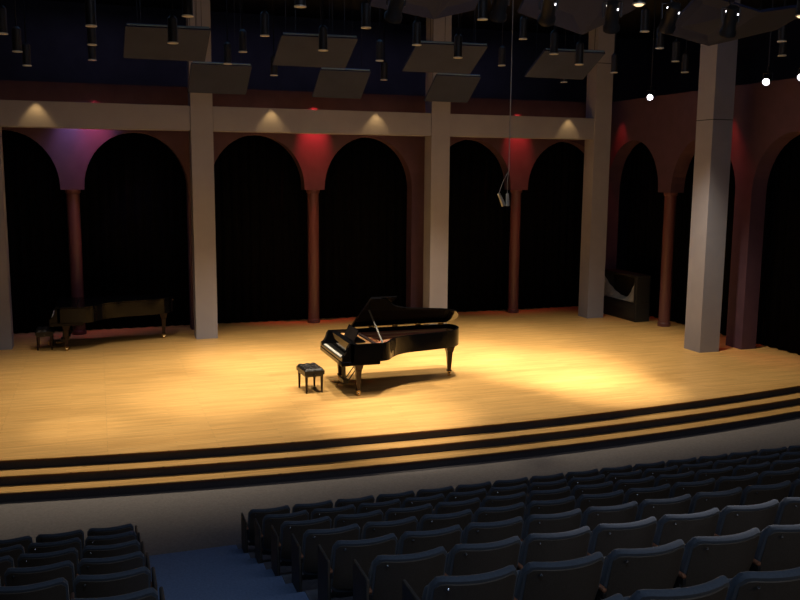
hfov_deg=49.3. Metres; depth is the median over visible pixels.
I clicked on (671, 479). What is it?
seat
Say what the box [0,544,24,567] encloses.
seat
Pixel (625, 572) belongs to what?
seat
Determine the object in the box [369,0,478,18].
acoustic panel
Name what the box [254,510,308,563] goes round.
seat
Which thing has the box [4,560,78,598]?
seat
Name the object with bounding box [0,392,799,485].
step
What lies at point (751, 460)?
seat
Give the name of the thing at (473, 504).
seat
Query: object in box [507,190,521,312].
round column
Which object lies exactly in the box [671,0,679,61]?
pendant light
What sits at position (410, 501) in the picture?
seat
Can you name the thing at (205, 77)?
acoustic panel
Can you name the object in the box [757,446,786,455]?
seat
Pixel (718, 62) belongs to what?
square column
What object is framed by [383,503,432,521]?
seat
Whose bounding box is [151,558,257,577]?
step
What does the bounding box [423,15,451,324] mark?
square column
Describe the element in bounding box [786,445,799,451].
seat
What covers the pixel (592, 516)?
seat
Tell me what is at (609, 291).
draped cloth
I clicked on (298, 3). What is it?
pendant light
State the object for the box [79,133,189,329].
stage curtain
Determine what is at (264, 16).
pendant light
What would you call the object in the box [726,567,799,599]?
seat
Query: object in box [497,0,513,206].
microphone
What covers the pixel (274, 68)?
pendant light
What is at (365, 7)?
pendant light
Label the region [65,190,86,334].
round column
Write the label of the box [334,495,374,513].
seat
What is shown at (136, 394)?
stage platform
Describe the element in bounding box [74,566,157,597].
seat
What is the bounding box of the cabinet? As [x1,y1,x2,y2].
[603,268,650,321]
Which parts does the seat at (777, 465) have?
panel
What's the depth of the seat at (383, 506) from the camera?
9.66 m
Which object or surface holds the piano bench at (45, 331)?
on the stage platform
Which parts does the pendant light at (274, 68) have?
stem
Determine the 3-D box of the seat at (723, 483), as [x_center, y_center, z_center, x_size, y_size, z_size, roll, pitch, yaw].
[3.387,2.125,8.948,0.527,0.760,0.340,-2,9,-19]
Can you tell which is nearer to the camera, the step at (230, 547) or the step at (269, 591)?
the step at (269, 591)
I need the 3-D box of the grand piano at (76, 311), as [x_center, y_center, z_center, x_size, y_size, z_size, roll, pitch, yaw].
[-7.318,0.558,22.374,3.048,1.096,1.752,-2,9,-19]
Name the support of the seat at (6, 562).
on the tier
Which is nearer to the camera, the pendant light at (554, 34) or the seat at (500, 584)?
the seat at (500, 584)
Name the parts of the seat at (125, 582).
panel, panel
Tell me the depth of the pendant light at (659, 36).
19.27 m
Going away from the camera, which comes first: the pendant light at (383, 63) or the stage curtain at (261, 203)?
the pendant light at (383, 63)
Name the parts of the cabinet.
edge trim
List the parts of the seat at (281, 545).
panel, leg, backrest, panel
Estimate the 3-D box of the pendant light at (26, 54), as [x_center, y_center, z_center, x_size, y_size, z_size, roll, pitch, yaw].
[-8.067,-6.397,18.692,0.190,2.685,0.190,-2,9,-19]
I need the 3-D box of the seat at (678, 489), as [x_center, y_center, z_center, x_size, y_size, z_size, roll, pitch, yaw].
[2.886,2.147,8.777,0.527,0.760,0.340,-2,9,-19]
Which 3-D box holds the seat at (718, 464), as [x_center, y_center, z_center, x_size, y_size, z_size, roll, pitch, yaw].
[4.243,2.409,11.396,0.527,0.760,0.340,-2,9,-19]
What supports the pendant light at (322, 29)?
in the ceiling
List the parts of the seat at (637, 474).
panel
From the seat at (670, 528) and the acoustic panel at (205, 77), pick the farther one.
the acoustic panel at (205, 77)
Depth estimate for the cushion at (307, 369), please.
17.48 m
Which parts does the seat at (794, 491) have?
panel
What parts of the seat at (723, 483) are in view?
panel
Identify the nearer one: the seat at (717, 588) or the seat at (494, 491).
the seat at (717, 588)
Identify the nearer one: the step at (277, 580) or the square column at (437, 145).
the step at (277, 580)
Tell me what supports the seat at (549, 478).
on the tier at (251, 548)
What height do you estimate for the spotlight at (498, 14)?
2.798 m
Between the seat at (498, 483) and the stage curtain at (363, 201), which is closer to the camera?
the seat at (498, 483)
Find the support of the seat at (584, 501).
on the tier at (307, 584)
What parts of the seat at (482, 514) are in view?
panel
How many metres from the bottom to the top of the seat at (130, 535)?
0.760 m
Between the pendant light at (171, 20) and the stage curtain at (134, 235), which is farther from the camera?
the stage curtain at (134, 235)
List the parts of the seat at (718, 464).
panel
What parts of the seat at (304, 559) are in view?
panel, backrest, panel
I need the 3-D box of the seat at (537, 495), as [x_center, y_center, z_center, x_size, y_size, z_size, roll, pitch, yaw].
[1.561,2.363,9.400,0.527,0.760,0.340,-2,9,-19]
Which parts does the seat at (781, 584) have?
panel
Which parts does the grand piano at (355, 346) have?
arm, leg, arm, leg, lid, iron plate, leg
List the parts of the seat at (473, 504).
panel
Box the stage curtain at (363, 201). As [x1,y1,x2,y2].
[319,138,406,318]
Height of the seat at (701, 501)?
0.760 m
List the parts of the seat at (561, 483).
panel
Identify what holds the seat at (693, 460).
on the tier at (251, 548)
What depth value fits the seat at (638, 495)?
8.42 m
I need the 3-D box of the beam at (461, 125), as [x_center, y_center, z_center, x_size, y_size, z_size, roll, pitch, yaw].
[3.515,-5.036,25.433,4.630,0.620,0.450,-2,9,-19]
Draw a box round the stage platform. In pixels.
[0,306,799,469]
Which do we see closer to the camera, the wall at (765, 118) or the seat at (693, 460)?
the seat at (693, 460)
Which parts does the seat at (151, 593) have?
panel, panel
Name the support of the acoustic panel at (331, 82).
hanging from the ceiling
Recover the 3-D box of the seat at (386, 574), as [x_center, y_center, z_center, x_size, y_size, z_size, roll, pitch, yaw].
[0.007,1.942,5.678,0.540,0.760,0.420,-2,9,-19]
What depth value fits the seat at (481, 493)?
10.00 m
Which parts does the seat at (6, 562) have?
panel, backrest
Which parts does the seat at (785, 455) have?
panel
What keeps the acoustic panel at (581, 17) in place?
hanging from the ceiling
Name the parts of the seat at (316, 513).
backrest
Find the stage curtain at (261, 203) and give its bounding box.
[214,135,307,322]
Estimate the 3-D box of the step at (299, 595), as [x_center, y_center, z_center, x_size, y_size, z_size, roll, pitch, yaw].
[-1.326,3.169,6.892,1.300,1.410,0.492,-2,9,-19]
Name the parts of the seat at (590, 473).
panel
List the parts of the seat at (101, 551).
backrest, panel, panel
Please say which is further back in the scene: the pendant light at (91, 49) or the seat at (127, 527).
the pendant light at (91, 49)
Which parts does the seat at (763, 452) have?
panel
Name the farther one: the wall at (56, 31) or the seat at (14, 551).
the wall at (56, 31)
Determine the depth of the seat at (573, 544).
5.82 m
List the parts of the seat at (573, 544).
panel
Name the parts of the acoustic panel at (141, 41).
edge rail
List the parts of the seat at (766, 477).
panel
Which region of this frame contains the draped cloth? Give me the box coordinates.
[604,277,633,302]
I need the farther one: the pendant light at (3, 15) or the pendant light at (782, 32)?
the pendant light at (782, 32)
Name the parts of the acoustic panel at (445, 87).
edge rail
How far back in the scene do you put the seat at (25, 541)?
9.41 m
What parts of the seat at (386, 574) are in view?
panel, panel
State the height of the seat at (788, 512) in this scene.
0.760 m
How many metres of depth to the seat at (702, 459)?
12.34 m
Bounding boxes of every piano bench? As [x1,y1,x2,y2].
[35,326,53,350]
[296,362,324,393]
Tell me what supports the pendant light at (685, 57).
in the ceiling
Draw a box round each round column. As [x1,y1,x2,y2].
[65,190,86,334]
[306,190,319,322]
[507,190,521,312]
[657,193,677,326]
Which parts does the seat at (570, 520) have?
panel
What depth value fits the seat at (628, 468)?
11.82 m
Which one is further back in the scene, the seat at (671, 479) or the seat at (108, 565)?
the seat at (671, 479)
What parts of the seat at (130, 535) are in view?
backrest, panel, panel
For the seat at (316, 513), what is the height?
0.760 m
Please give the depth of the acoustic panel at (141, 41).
16.83 m
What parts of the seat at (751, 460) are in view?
panel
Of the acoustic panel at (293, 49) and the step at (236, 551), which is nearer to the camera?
the step at (236, 551)
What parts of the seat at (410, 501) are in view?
panel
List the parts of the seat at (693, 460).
panel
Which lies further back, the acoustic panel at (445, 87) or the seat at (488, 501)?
the acoustic panel at (445, 87)
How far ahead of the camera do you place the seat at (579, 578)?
4.68 m
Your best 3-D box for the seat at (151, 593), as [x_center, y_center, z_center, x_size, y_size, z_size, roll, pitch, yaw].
[-1.646,2.013,5.111,0.540,0.760,0.420,-2,9,-19]
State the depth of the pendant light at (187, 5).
14.07 m
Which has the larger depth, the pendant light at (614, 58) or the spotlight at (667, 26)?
the pendant light at (614, 58)
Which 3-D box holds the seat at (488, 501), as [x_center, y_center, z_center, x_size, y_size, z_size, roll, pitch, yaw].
[1.060,2.385,9.229,0.527,0.760,0.340,-2,9,-19]
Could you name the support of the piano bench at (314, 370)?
on the stage platform
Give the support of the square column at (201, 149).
on the stage platform
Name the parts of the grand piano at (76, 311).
arm, leg, lid, leg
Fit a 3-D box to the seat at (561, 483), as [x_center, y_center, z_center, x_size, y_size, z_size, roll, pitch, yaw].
[1.738,2.516,10.538,0.527,0.760,0.340,-2,9,-19]
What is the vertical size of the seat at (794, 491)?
0.760 m
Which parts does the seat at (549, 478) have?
panel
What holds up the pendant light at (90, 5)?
in the ceiling
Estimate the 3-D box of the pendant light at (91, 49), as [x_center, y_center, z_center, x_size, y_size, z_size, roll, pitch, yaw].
[-6.960,-6.731,19.563,0.190,2.638,0.190,-2,9,-19]
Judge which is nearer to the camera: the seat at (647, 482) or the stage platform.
the seat at (647, 482)
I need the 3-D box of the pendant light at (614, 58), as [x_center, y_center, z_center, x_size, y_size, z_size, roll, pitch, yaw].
[5.520,-7.149,22.250,0.190,2.638,0.190,-2,9,-19]
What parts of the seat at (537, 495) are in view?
panel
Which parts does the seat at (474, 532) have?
panel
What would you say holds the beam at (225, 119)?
attached to the square column at (201, 149)
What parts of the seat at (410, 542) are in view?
panel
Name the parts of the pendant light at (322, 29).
stem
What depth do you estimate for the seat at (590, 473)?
11.65 m
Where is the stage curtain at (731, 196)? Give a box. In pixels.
[682,154,774,344]
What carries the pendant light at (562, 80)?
in the ceiling
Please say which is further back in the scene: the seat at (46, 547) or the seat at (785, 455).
the seat at (785, 455)
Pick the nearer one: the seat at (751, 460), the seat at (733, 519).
the seat at (733, 519)
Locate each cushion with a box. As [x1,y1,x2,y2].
[35,326,53,335]
[296,362,324,375]
[422,585,427,599]
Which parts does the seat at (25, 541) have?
backrest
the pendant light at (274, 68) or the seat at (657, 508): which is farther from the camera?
the pendant light at (274, 68)
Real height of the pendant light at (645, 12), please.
2.638 m
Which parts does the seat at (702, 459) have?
panel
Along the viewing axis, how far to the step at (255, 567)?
8.89 m
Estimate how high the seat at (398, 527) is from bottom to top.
0.760 m
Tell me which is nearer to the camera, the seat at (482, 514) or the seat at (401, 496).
the seat at (482, 514)
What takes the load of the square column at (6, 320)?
on the stage platform
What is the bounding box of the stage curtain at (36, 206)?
[2,130,72,333]
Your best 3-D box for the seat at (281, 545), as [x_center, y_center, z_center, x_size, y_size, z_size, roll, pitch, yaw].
[-0.964,2.465,8.578,0.540,0.760,0.420,-2,9,-19]
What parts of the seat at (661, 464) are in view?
panel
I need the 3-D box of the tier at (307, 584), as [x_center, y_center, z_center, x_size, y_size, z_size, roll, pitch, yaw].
[7.554,2.833,10.729,18.000,1.095,0.985,-2,9,-19]
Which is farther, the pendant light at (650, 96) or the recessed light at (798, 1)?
the pendant light at (650, 96)
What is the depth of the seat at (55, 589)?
5.70 m
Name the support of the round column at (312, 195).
on the stage platform
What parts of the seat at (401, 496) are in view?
panel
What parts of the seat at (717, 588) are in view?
panel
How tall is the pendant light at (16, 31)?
2.638 m
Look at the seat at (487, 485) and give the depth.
11.14 m
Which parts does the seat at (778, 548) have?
leg, armrest, panel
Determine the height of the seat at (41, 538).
0.760 m
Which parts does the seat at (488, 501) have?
panel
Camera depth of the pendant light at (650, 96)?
24.50 m
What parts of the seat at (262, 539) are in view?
panel, backrest, panel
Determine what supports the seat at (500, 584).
on the tier
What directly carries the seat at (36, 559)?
on the tier
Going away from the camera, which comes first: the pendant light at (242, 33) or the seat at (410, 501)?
the seat at (410, 501)
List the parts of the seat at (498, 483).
panel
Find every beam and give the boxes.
[0,100,190,130]
[213,106,430,135]
[450,114,593,139]
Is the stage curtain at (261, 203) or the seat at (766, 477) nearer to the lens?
the seat at (766, 477)
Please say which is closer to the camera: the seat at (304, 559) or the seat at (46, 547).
the seat at (304, 559)
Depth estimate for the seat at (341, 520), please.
8.53 m
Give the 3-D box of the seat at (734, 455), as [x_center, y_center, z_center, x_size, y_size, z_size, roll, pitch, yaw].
[4.921,2.541,12.706,0.527,0.760,0.340,-2,9,-19]
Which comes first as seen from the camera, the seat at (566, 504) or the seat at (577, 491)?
the seat at (566, 504)
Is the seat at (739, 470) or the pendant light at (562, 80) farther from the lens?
the pendant light at (562, 80)
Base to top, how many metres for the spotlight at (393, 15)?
2.904 m
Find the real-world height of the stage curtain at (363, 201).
6.180 m
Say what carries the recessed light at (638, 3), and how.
in the ceiling
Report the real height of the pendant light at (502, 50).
2.638 m
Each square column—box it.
[0,127,13,349]
[186,0,217,338]
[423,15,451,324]
[578,25,614,317]
[684,0,739,352]
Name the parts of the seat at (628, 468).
panel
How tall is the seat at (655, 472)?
0.760 m
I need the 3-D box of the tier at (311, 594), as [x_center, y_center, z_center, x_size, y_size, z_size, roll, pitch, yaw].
[7.876,2.815,9.786,18.000,1.410,0.985,-2,9,-19]
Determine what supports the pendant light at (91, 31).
in the ceiling
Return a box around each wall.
[0,0,647,270]
[0,80,585,329]
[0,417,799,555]
[605,78,799,349]
[645,18,799,315]
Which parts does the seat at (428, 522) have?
panel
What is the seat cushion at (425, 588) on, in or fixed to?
on the seat at (500, 584)
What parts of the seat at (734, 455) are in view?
panel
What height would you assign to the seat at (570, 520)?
0.760 m
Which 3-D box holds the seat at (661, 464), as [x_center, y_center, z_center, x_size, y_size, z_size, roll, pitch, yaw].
[3.418,2.605,12.191,0.527,0.760,0.340,-2,9,-19]
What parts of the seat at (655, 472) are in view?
panel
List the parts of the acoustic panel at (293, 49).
edge rail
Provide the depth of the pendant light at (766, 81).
20.27 m
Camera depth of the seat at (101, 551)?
7.78 m
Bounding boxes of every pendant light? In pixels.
[0,0,7,34]
[11,0,22,52]
[22,0,31,65]
[85,0,96,26]
[87,27,96,45]
[88,45,96,60]
[167,0,177,43]
[182,0,193,17]
[224,0,231,64]
[238,0,246,52]
[260,0,269,36]
[270,0,277,75]
[294,0,305,7]
[318,0,327,51]
[361,0,370,28]
[375,8,383,61]
[380,9,387,80]
[412,16,420,45]
[453,14,461,58]
[498,23,505,65]
[519,15,526,39]
[549,25,557,54]
[560,29,566,82]
[575,34,583,64]
[610,33,617,72]
[640,0,649,32]
[646,0,655,100]
[655,0,663,48]
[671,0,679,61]
[681,0,688,72]
[762,0,773,85]
[777,0,786,41]
[778,0,786,56]
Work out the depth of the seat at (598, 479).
10.52 m
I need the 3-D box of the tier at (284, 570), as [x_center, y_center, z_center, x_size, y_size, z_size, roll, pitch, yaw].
[7.231,2.852,11.673,18.000,0.780,0.985,-2,9,-19]
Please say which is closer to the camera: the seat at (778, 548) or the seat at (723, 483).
the seat at (778, 548)
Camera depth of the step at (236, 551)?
10.35 m
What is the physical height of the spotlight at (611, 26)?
2.851 m
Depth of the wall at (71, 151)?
24.72 m
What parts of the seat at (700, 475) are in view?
panel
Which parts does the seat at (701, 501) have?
panel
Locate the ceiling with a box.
[46,0,796,39]
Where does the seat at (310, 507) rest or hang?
on the tier at (251, 548)
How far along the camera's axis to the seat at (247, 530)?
10.34 m
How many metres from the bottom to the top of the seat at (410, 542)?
0.760 m
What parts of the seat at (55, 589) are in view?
panel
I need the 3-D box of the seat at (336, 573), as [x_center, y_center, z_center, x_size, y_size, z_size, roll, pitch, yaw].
[-0.316,2.116,6.644,0.540,0.760,0.420,-2,9,-19]
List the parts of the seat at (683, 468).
panel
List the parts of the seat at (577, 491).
panel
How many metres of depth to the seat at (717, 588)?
3.69 m
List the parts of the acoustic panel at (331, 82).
edge rail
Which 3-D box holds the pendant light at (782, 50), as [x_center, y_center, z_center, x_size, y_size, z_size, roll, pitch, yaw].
[8.709,-6.860,19.662,0.190,2.638,0.190,-2,9,-19]
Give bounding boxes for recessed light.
[477,0,487,20]
[632,0,645,6]
[795,0,799,17]
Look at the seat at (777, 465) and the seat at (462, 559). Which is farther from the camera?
the seat at (777, 465)
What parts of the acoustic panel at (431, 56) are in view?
edge rail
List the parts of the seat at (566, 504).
panel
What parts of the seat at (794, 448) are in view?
panel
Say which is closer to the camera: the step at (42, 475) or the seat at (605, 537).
the seat at (605, 537)
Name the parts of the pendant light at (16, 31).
stem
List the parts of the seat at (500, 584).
panel, panel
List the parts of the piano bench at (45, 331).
leg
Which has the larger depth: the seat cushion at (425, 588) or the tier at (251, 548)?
the tier at (251, 548)
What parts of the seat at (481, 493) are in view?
panel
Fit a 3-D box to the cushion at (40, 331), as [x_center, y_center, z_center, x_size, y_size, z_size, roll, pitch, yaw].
[-8.817,0.759,21.637,0.410,0.138,0.600,-2,9,-19]
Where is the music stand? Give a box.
[336,332,355,343]
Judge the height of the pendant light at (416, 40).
2.638 m
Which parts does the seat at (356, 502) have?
backrest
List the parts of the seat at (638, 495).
panel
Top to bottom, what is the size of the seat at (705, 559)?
0.760 m
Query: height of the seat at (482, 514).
0.760 m
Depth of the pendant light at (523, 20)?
19.25 m
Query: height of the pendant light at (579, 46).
2.638 m
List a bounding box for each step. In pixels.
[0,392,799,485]
[0,405,799,501]
[149,545,237,560]
[150,549,243,565]
[150,553,249,570]
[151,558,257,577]
[151,563,265,584]
[157,569,274,592]
[158,576,284,599]
[180,583,296,599]
[251,592,308,599]
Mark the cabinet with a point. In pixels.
(622, 281)
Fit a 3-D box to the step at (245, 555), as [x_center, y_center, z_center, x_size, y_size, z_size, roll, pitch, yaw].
[-2.293,3.224,9.723,1.300,0.465,0.492,-2,9,-19]
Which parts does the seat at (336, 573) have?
panel, leg, panel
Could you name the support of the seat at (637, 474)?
on the tier at (265, 558)
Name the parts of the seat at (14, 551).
panel, backrest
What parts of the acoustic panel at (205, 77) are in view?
edge rail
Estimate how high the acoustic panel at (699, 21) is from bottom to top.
2.598 m
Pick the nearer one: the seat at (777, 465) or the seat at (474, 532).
the seat at (474, 532)
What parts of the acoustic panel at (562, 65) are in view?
edge rail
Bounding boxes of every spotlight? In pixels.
[384,0,405,23]
[489,0,509,22]
[538,0,558,26]
[602,0,622,33]
[658,0,680,34]
[719,0,740,37]
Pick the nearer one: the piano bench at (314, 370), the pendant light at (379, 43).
the piano bench at (314, 370)
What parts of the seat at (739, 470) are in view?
panel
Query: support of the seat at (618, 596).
on the tier
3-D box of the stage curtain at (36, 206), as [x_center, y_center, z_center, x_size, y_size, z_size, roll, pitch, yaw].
[-10.361,-2.159,23.086,3.247,6.180,0.134,-2,9,-19]
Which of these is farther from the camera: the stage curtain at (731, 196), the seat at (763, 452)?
the stage curtain at (731, 196)
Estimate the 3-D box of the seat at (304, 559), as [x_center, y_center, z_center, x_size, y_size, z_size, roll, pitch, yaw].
[-0.640,2.291,7.611,0.540,0.760,0.420,-2,9,-19]
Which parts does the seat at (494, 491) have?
panel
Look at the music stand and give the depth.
17.85 m
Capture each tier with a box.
[236,544,263,552]
[249,552,280,562]
[264,560,291,575]
[282,572,317,591]
[305,589,352,599]
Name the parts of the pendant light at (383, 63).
stem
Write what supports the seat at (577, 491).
on the tier at (284, 570)
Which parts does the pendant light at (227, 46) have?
stem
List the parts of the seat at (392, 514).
panel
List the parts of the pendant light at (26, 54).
stem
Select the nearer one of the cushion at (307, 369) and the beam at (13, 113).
the cushion at (307, 369)
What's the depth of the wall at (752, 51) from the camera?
27.62 m
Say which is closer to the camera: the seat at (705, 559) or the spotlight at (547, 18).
the seat at (705, 559)
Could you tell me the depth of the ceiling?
26.85 m
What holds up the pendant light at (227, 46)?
in the ceiling
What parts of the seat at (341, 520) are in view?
backrest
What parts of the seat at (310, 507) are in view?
backrest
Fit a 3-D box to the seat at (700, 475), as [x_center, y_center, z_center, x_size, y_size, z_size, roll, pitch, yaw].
[3.565,2.278,10.087,0.527,0.760,0.340,-2,9,-19]
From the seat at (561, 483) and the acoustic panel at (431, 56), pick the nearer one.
the seat at (561, 483)
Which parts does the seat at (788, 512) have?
panel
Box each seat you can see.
[0,536,32,553]
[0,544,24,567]
[0,555,14,585]
[0,577,73,599]
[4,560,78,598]
[17,547,80,577]
[28,537,82,561]
[36,529,84,549]
[71,586,164,599]
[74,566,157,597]
[78,551,150,581]
[82,540,145,564]
[85,531,141,551]
[87,524,137,540]
[241,505,289,552]
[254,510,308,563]
[271,516,331,575]
[291,523,359,591]
[292,500,332,519]
[310,504,355,528]
[318,533,396,599]
[333,510,382,539]
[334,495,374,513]
[353,546,446,599]
[356,499,400,518]
[361,516,417,542]
[375,490,414,504]
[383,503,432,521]
[396,524,461,554]
[401,493,444,508]
[402,565,517,599]
[415,486,453,497]
[417,509,472,530]
[432,497,480,513]
[444,488,486,501]
[444,536,520,575]
[454,481,491,492]
[460,516,523,543]
[472,502,525,521]
[480,492,526,506]
[487,483,527,495]
[492,477,528,486]
[514,552,604,599]
[517,526,590,569]
[521,508,582,540]
[523,496,575,521]
[525,486,570,506]
[527,479,566,495]
[528,473,563,486]
[564,469,598,482]
[567,474,605,489]
[570,481,613,499]
[575,489,623,513]
[580,501,637,530]
[587,516,656,556]
[595,539,684,599]
[598,465,631,477]
[603,593,623,599]
[605,470,642,483]
[613,476,654,493]
[622,484,670,504]
[623,575,728,599]
[632,461,664,472]
[635,494,691,520]
[642,465,677,478]
[652,508,719,546]
[654,471,694,486]
[664,457,696,467]
[669,478,715,497]
[673,528,760,587]
[677,461,712,473]
[688,487,742,513]
[693,466,732,481]
[696,453,727,463]
[712,457,746,468]
[713,472,758,491]
[714,499,778,535]
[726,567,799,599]
[727,450,757,459]
[732,461,770,475]
[739,480,790,504]
[746,453,779,464]
[749,524,799,570]
[756,467,799,484]
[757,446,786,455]
[769,458,799,470]
[773,497,799,524]
[779,451,799,459]
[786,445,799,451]
[788,479,799,496]
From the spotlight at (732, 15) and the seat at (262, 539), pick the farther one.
the spotlight at (732, 15)
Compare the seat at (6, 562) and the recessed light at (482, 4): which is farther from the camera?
the recessed light at (482, 4)
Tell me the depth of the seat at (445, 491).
10.96 m
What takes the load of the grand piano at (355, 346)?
on the stage platform
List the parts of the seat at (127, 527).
panel, panel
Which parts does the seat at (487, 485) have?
panel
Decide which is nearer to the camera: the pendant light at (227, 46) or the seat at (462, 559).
the seat at (462, 559)
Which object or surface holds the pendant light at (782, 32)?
in the ceiling
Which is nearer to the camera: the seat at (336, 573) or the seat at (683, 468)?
the seat at (336, 573)
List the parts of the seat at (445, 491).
panel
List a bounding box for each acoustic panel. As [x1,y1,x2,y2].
[123,0,210,61]
[188,4,251,94]
[272,0,357,67]
[312,0,370,98]
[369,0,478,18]
[402,16,487,73]
[424,9,480,102]
[517,0,635,34]
[524,20,604,79]
[670,0,797,45]
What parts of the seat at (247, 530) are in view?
panel, backrest, panel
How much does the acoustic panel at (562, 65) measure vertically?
2.728 m
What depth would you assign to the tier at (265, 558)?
10.00 m
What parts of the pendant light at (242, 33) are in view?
stem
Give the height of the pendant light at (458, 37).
2.638 m
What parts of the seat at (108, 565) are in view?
panel, panel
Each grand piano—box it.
[49,294,172,350]
[320,296,458,395]

